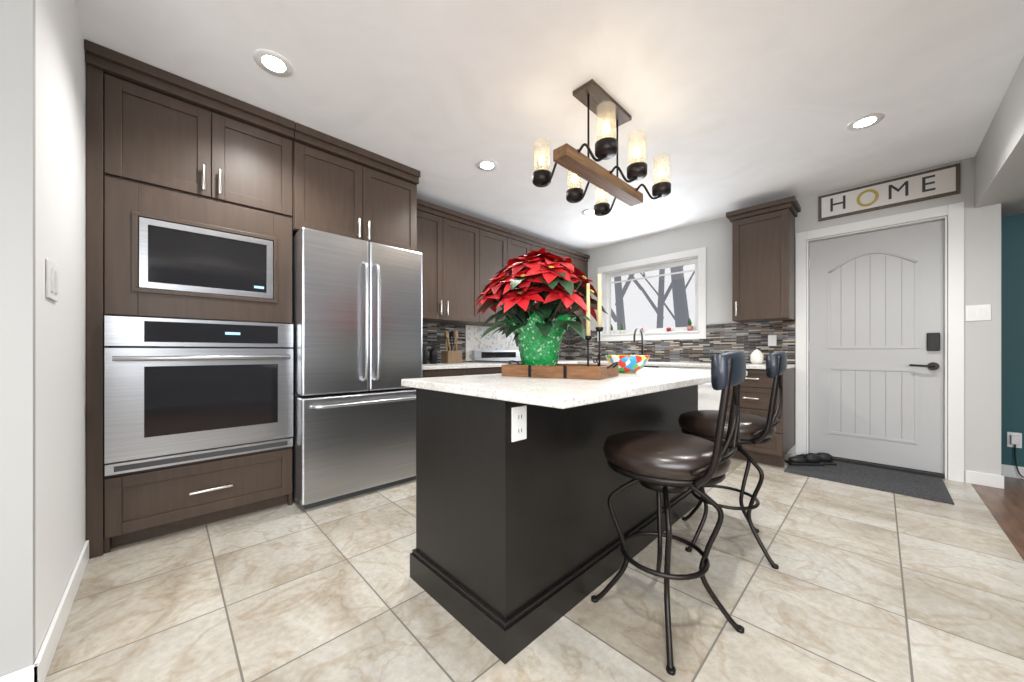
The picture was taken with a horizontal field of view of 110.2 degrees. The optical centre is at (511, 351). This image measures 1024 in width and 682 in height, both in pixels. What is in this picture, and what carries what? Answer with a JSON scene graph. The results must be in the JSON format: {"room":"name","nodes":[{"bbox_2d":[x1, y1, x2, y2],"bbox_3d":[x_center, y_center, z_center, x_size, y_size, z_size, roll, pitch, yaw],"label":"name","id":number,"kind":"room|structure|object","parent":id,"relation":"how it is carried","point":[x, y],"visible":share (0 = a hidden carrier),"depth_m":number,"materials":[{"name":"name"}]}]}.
{"room":"kitchen","nodes":[
{"label":"kitchen","id":0,"kind":"room"},
{"bbox_2d":[0,0,85,676],"bbox_3d":[-3.173,-0.240,0.487,3.325,2.480,1.700,0,0,-44],"label":"wall","id":1,"kind":"structure","parent":0,"point":[42,335],"depth_m":1.09,"materials":[{"name":"white paint"}]},
{"bbox_2d":[0,655,45,681],"bbox_3d":[-2.572,0.953,-0.124,3.338,0.095,0.011,0,0,-44],"label":"baseboard","id":2,"kind":"structure","parent":1,"relation":"attached to","point":[37,671],"depth_m":1.03,"materials":[{"name":"white wood"}]},
{"bbox_2d":[46,259,57,301],"bbox_3d":[-1.538,-0.237,1.197,0.010,0.125,0.140,0,0,-44],"label":"light switch","id":3,"kind":"object","parent":1,"relation":"attached to","point":[51,280],"visible":0.98,"depth_m":1.17,"materials":[{"name":"white plastic"}]},
{"bbox_2d":[37,540,88,675],"bbox_3d":[-1.713,0.953,1.379,0.012,0.095,0.945,0,0,-44],"label":"baseboard","id":4,"kind":"structure","parent":1,"relation":"attached to","point":[49,645],"depth_m":1.30,"materials":[{"name":"white wood"}]},
{"bbox_2d":[44,453,1023,681],"bbox_3d":[-0.691,1.030,1.371,8.120,0.060,3.890,0,0,-44],"label":"floor","id":5,"kind":"structure","parent":0,"point":[862,584],"depth_m":1.42,"materials":[{"name":"beige tile"}]},
{"bbox_2d":[84,39,294,558],"bbox_3d":[-1.939,-0.239,2.230,0.871,2.478,0.671,0,0,-44],"label":"tall cabinet","id":6,"kind":"object","parent":5,"relation":"on","point":[163,145],"visible":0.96,"depth_m":1.92,"materials":[{"name":"brown wood"}]},
{"bbox_2d":[104,315,292,475],"bbox_3d":[-1.785,0.216,2.111,0.804,0.788,0.393,0,0,-44],"label":"wall oven","id":7,"kind":"object","parent":6,"relation":"in","point":[179,391],"visible":0.98,"depth_m":1.96,"materials":[{"name":"grey metal"}]},
{"bbox_2d":[139,217,272,298],"bbox_3d":[-1.851,-0.515,2.186,0.582,0.362,0.404,0,0,-44],"label":"microwave","id":8,"kind":"object","parent":6,"relation":"in","point":[178,257],"visible":0.96,"depth_m":2.01,"materials":[{"name":"grey metal"}]},
{"bbox_2d":[292,122,419,251],"bbox_3d":[-1.302,-0.239,2.849,0.898,2.478,0.671,0,0,-44],"label":"upper cabinet","id":9,"kind":"object","parent":5,"relation":"on","point":[342,188],"visible":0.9,"depth_m":2.58,"materials":[{"name":"brown wood"}]},
{"bbox_2d":[292,227,421,509],"bbox_3d":[-1.239,0.113,2.747,0.838,1.775,0.844,0,0,-44],"label":"fridge","id":10,"kind":"object","parent":5,"relation":"on","point":[357,326],"visible":0.85,"depth_m":2.42,"materials":[{"name":"grey metal"}]},
{"bbox_2d":[422,368,473,377],"bbox_3d":[-0.798,0.576,3.383,0.569,0.848,0.606,0,0,-44],"label":"base cabinet","id":11,"kind":"object","parent":5,"relation":"on","point":[456,372],"depth_m":3.18,"materials":[{"name":"brown wood"}]},
{"bbox_2d":[422,360,595,369],"bbox_3d":[0.044,0.136,4.178,2.884,0.031,0.614,0,0,-44],"label":"countertop","id":12,"kind":"structure","parent":11,"relation":"on","point":[428,366],"depth_m":3.42,"materials":[{"name":"stone"}]},
{"bbox_2d":[422,344,430,363],"bbox_3d":[-0.882,0.016,3.535,0.090,0.205,0.089,0,0,-44],"label":"canister","id":13,"kind":"object","parent":12,"relation":"on","point":[424,348],"depth_m":3.50,"materials":[{"name":"black ceramic"}]},
{"bbox_2d":[431,347,436,363],"bbox_3d":[-0.796,0.036,3.618,0.080,0.165,0.079,0,0,-44],"label":"canister","id":14,"kind":"object","parent":12,"relation":"on","point":[433,356],"depth_m":3.58,"materials":[{"name":"black ceramic"}]},
{"bbox_2d":[442,330,461,363],"bbox_3d":[-0.628,-0.055,3.753,0.187,0.347,0.120,0,0,-44],"label":"utensil holder","id":15,"kind":"object","parent":12,"relation":"on","point":[451,356],"visible":1,"depth_m":3.72,"materials":[{"name":"brown wood"}]},
{"bbox_2d":[474,367,501,374],"bbox_3d":[-0.477,0.576,3.695,0.569,0.848,0.606,0,0,-44],"label":"base cabinet","id":16,"kind":"object","parent":5,"relation":"on","point":[488,370],"depth_m":3.51,"materials":[{"name":"brown wood"}]},
{"bbox_2d":[472,350,520,363],"bbox_3d":[0.039,0.480,4.122,0.760,1.000,0.652,0,0,-44],"label":"range","id":17,"kind":"object","parent":5,"relation":"on","point":[494,356],"visible":0.15,"depth_m":4.20,"materials":[{"name":"silver metal"}]},
{"bbox_2d":[410,384,699,663],"bbox_3d":[0.415,0.576,1.999,1.820,0.848,0.620,0,0,-44],"label":"kitchen island","id":18,"kind":"object","parent":5,"relation":"on","point":[517,549],"depth_m":1.36,"materials":[{"name":"wood"}]},
{"bbox_2d":[401,368,746,411],"bbox_3d":[0.495,0.136,1.916,1.880,0.031,0.900,0,0,-44],"label":"island countertop","id":19,"kind":"structure","parent":18,"relation":"on","point":[562,394],"depth_m":1.32,"materials":[{"name":"white stone"}]},
{"bbox_2d":[502,360,618,379],"bbox_3d":[0.242,0.082,1.789,0.576,0.074,0.316,0,0,31],"label":"tray","id":20,"kind":"object","parent":19,"relation":"on","point":[585,371],"visible":0.94,"depth_m":1.65,"materials":[{"name":"brown wood"}]},
{"bbox_2d":[475,247,607,365],"bbox_3d":[0.135,-0.209,1.848,0.701,0.623,0.698,0,0,-44],"label":"poinsettia","id":21,"kind":"object","parent":20,"relation":"on","point":[553,286],"visible":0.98,"depth_m":1.72,"materials":[{"name":"red plant"}]},
{"bbox_2d":[585,274,603,366],"bbox_3d":[0.396,-0.135,1.724,0.107,0.474,0.100,0,0,-44],"label":"candle holder","id":22,"kind":"object","parent":20,"relation":"on","point":[598,328],"visible":0.79,"depth_m":1.71,"materials":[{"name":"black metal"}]},
{"bbox_2d":[605,355,649,372],"bbox_3d":[0.667,0.069,2.069,0.250,0.100,0.250,0,0,-44],"label":"bowl","id":23,"kind":"object","parent":19,"relation":"on","point":[631,363],"visible":0.88,"depth_m":1.98,"materials":[{"name":"multicoloured ceramic"}]},
{"bbox_2d":[643,366,658,367],"bbox_3d":[1.413,0.576,4.399,0.636,0.848,1.053,0,0,-44],"label":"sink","id":24,"kind":"object","parent":5,"relation":"on","point":[644,366],"depth_m":3.86,"materials":[{"name":"silver"}]},
{"bbox_2d":[591,350,745,675],"bbox_3d":[0.584,0.500,1.350,0.478,1.012,0.505,0,0,-44],"label":"stool","id":25,"kind":"object","parent":5,"relation":"on","point":[665,463],"visible":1,"depth_m":1.21,"materials":[{"name":"black leather"}]},
{"bbox_2d":[658,366,720,409],"bbox_3d":[1.969,0.577,3.776,0.665,0.846,0.603,0,0,-44],"label":"dishwasher","id":26,"kind":"object","parent":5,"relation":"on","point":[709,396],"visible":0.23,"depth_m":3.45,"materials":[{"name":"white"}]},
{"bbox_2d":[678,351,786,568],"bbox_3d":[1.129,0.500,1.887,0.500,1.012,0.516,0,0,-44],"label":"stool","id":27,"kind":"object","parent":5,"relation":"on","point":[755,429],"visible":0.79,"depth_m":1.74,"materials":[{"name":"black leather"}]},
{"bbox_2d":[727,368,794,466],"bbox_3d":[2.367,0.576,3.417,0.636,0.848,0.456,0,0,-44],"label":"base cabinet","id":28,"kind":"object","parent":5,"relation":"on","point":[755,388],"depth_m":3.17,"materials":[{"name":"brown wood"}]},
{"bbox_2d":[578,361,794,368],"bbox_3d":[1.789,0.136,3.989,0.644,0.031,2.085,0,0,-44],"label":"countertop","id":29,"kind":"structure","parent":28,"relation":"on","point":[707,365],"depth_m":3.67,"materials":[{"name":"stone"}]},
{"bbox_2d":[632,328,649,354],"bbox_3d":[1.552,-0.091,4.436,0.241,0.422,0.230,0,0,-44],"label":"faucet","id":30,"kind":"object","parent":29,"relation":"on","point":[636,329],"visible":0.75,"depth_m":4.47,"materials":[{"name":"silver metal"}]},
{"bbox_2d":[750,349,763,363],"bbox_3d":[2.457,0.044,3.585,0.110,0.150,0.108,0,0,-44],"label":"ceramic jar","id":31,"kind":"object","parent":29,"relation":"on","point":[756,356],"visible":1,"depth_m":3.55,"materials":[{"name":"white ceramic"}]},
{"bbox_2d":[784,455,953,504],"bbox_3d":[2.820,0.993,2.892,0.675,0.014,0.900,0,0,-44],"label":"rug","id":32,"kind":"object","parent":5,"relation":"on","point":[915,485],"visible":0.9,"depth_m":2.78,"materials":[{"name":"grey carpet"}]},
{"bbox_2d":[785,452,836,465],"bbox_3d":[2.630,0.937,3.149,0.352,0.095,0.333,0,0,-44],"label":"shoes","id":33,"kind":"object","parent":32,"relation":"on","point":[818,459],"visible":0.98,"depth_m":3.12,"materials":[{"name":"black leather"}]},
{"bbox_2d":[74,0,1023,251],"bbox_3d":[0.784,-1.520,0.628,9.200,0.080,7.010,0,0,-44],"label":"ceiling","id":34,"kind":"structure","parent":0,"point":[729,105],"depth_m":1.96,"materials":[{"name":"paint"}]},
{"bbox_2d":[253,49,293,76],"bbox_3d":[-1.221,-1.477,1.832,0.175,0.005,0.175,0,0,40],"label":"recessed light","id":35,"kind":"object","parent":34,"relation":"in","point":[268,61],"depth_m":1.83,"materials":[{"name":"white"}]},
{"bbox_2d":[476,159,497,170],"bbox_3d":[-0.197,-1.477,2.829,0.175,0.005,0.175,0,0,40],"label":"recessed light","id":36,"kind":"object","parent":34,"relation":"in","point":[489,165],"depth_m":2.83,"materials":[{"name":"white"}]},
{"bbox_2d":[581,209,594,215],"bbox_3d":[0.823,-1.477,3.775,0.175,0.005,0.175,0,0,7],"label":"recessed light","id":37,"kind":"object","parent":34,"relation":"in","point":[588,212],"depth_m":3.78,"materials":[{"name":"white"}]},
{"bbox_2d":[532,79,670,215],"bbox_3d":[0.547,-1.217,2.135,0.840,0.524,0.530,0,0,-44],"label":"chandelier","id":38,"kind":"object","parent":34,"relation":"hanging from","point":[595,98],"visible":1,"depth_m":2.04,"materials":[{"name":"brown wood"}]},
{"bbox_2d":[846,113,884,130],"bbox_3d":[2.270,-1.477,2.298,0.175,0.005,0.175,0,0,37],"label":"recessed light","id":39,"kind":"object","parent":34,"relation":"in","point":[869,120],"depth_m":2.29,"materials":[{"name":"white"}]},
{"bbox_2d":[975,56,1023,216],"bbox_3d":[1.240,-1.284,0.159,9.200,0.389,0.500,0,0,-44],"label":"bulkhead","id":40,"kind":"object","parent":34,"relation":"attached to","point":[999,167],"depth_m":2.21,"materials":[{"name":"grey paint"}]},
{"bbox_2d":[570,157,1000,481],"bbox_3d":[2.265,-0.240,4.061,0.132,2.480,3.910,0,0,-44],"label":"wall","id":41,"kind":"structure","parent":0,"point":[982,347],"depth_m":3.38,"materials":[{"name":"grey paint"}]},
{"bbox_2d":[598,247,705,340],"bbox_3d":[1.739,-0.670,4.581,0.159,1.040,1.410,0,0,-44],"label":"window","id":42,"kind":"structure","parent":41,"relation":"in","point":[698,259],"depth_m":4.46,"materials":[{"name":"white"}]},
{"bbox_2d":[610,318,692,333],"bbox_3d":[1.734,-0.323,4.552,0.080,0.154,1.083,0,0,-44],"label":"plants","id":43,"kind":"object","parent":42,"relation":"on","point":[689,327],"visible":0.85,"depth_m":4.35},
{"bbox_2d":[726,196,800,322],"bbox_3d":[2.461,-0.853,3.508,0.374,1.085,0.545,0,0,-44],"label":"upper cabinet","id":44,"kind":"object","parent":41,"relation":"attached to","point":[763,262],"visible":1,"depth_m":3.39,"materials":[{"name":"brown wood"}]},
{"bbox_2d":[768,335,776,345],"bbox_3d":[2.619,-0.115,3.597,0.006,0.110,0.070,0,0,-44],"label":"outlet","id":45,"kind":"object","parent":41,"relation":"attached to","point":[772,340],"visible":0.52,"depth_m":3.58,"materials":[{"name":"white plastic"}]},
{"bbox_2d":[809,220,942,472],"bbox_3d":[3.145,-0.042,3.139,0.114,2.024,0.828,0,0,-44],"label":"entry door","id":46,"kind":"structure","parent":41,"relation":"in","point":[875,346],"depth_m":3.10,"materials":[{"name":"grey paint"}]},
{"bbox_2d":[796,202,963,482],"bbox_3d":[3.151,-0.075,3.144,0.136,2.150,1.020,0,0,-44],"label":"door frame","id":47,"kind":"structure","parent":41,"relation":"attached to","point":[954,212],"depth_m":2.83,"materials":[{"name":"white wood"}]},
{"bbox_2d":[818,163,959,220],"bbox_3d":[3.152,-1.337,3.041,0.036,0.230,0.830,0,0,-44],"label":"home sign","id":48,"kind":"object","parent":41,"relation":"attached to","point":[929,184],"visible":1,"depth_m":2.99,"materials":[{"name":"white wood"}]},
{"bbox_2d":[965,304,990,320],"bbox_3d":[3.511,-0.295,2.691,0.011,0.120,0.120,0,0,-44],"label":"light switch","id":49,"kind":"object","parent":41,"relation":"attached to","point":[977,312],"visible":1,"depth_m":2.69,"materials":[{"name":"white plastic"}]},
{"bbox_2d":[971,476,1023,559],"bbox_3d":[2.139,1.030,-0.767,9.200,0.060,3.120,0,0,-44],"label":"floor","id":50,"kind":"structure","parent":0,"point":[1005,506],"depth_m":2.33,"materials":[{"name":"brown wood"}]},
{"bbox_2d":[1001,214,1023,466],"bbox_3d":[4.992,-0.240,1.907,0.120,2.480,2.980,0,0,-44],"label":"wall","id":51,"kind":"structure","parent":0,"point":[1012,323],"depth_m":2.85,"materials":[{"name":"teal paint"}]},
{"bbox_2d":[988,464,1023,478],"bbox_3d":[4.949,0.953,1.857,0.012,0.095,2.970,0,0,-44],"label":"baseboard","id":52,"kind":"structure","parent":51,"relation":"attached to","point":[1006,470],"depth_m":2.84,"materials":[{"name":"white wood"}]},
{"bbox_2d":[1007,432,1023,477],"bbox_3d":[3.973,0.816,2.803,0.092,0.351,0.093,0,0,-44],"label":"electrical outlet","id":53,"kind":"object","parent":51,"relation":"attached to","point":[1014,439],"visible":0.98,"depth_m":2.82,"materials":[{"name":"white plastic"}]},
{"bbox_3d":[-0.811,-0.240,3.882,4.795,2.480,0.120,0,0,-44],"label":"wall","id":54,"kind":"structure","parent":0,"visible":0},
{"bbox_2d":[422,322,569,362],"bbox_3d":[-0.172,-0.096,4.411,2.899,0.429,0.010,0,0,-44],"label":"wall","id":55,"kind":"structure","parent":54,"relation":"attached to","point":[433,334],"depth_m":3.87,"materials":[{"name":"tile"}]},
{"bbox_2d":[417,202,484,325],"bbox_3d":[-0.757,-0.827,3.612,0.947,1.035,0.336,0,0,-44],"label":"upper cabinet","id":56,"kind":"object","parent":55,"relation":"attached to","point":[465,258],"depth_m":3.53,"materials":[{"name":"brown wood"}]},
{"bbox_2d":[466,325,518,360],"bbox_3d":[-0.201,-0.102,4.369,0.900,0.407,0.009,0,0,-44],"label":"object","id":57,"kind":"structure","parent":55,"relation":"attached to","point":[494,341],"depth_m":4.26,"materials":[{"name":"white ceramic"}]},
{"bbox_2d":[485,226,536,326],"bbox_3d":[-0.178,-0.827,4.173,0.905,1.035,0.336,0,0,-44],"label":"upper cabinet","id":58,"kind":"object","parent":55,"relation":"attached to","point":[501,246],"depth_m":3.99,"materials":[{"name":"brown wood"}]},
{"bbox_2d":[537,242,552,320],"bbox_3d":[0.240,-0.827,4.579,0.500,1.035,0.336,0,0,-44],"label":"upper cabinet","id":59,"kind":"object","parent":55,"relation":"attached to","point":[540,245],"depth_m":4.50,"materials":[{"name":"brown wood"}]},
{"bbox_2d":[553,246,576,329],"bbox_3d":[0.544,-0.827,4.875,0.590,1.035,0.336,0,0,-44],"label":"upper cabinet","id":60,"kind":"object","parent":55,"relation":"attached to","point":[561,253],"depth_m":4.81,"materials":[{"name":"brown wood"}]},
{"bbox_2d":[567,254,588,330],"bbox_3d":[0.847,-0.827,5.169,0.374,1.035,0.336,0,0,-44],"label":"upper cabinet","id":61,"kind":"object","parent":55,"relation":"attached to","point":[582,263],"depth_m":5.09,"materials":[{"name":"brown wood"}]},
{"label":"outside","id":62,"kind":"structure","parent":0,"visible":0},
{"bbox_2d":[611,264,694,329],"bbox_3d":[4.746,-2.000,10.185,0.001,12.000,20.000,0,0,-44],"label":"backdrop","id":63,"kind":"structure","parent":62,"point":[641,306],"depth_m":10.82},
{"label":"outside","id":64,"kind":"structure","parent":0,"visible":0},
{"bbox_2d":[611,266,694,329],"bbox_3d":[3.716,-2.576,8.636,2.132,9.163,6.623,0,0,-44],"label":"trees","id":65,"kind":"object","parent":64,"point":[677,310],"depth_m":8.58,"materials":[{"name":"black plant"}]}
]}

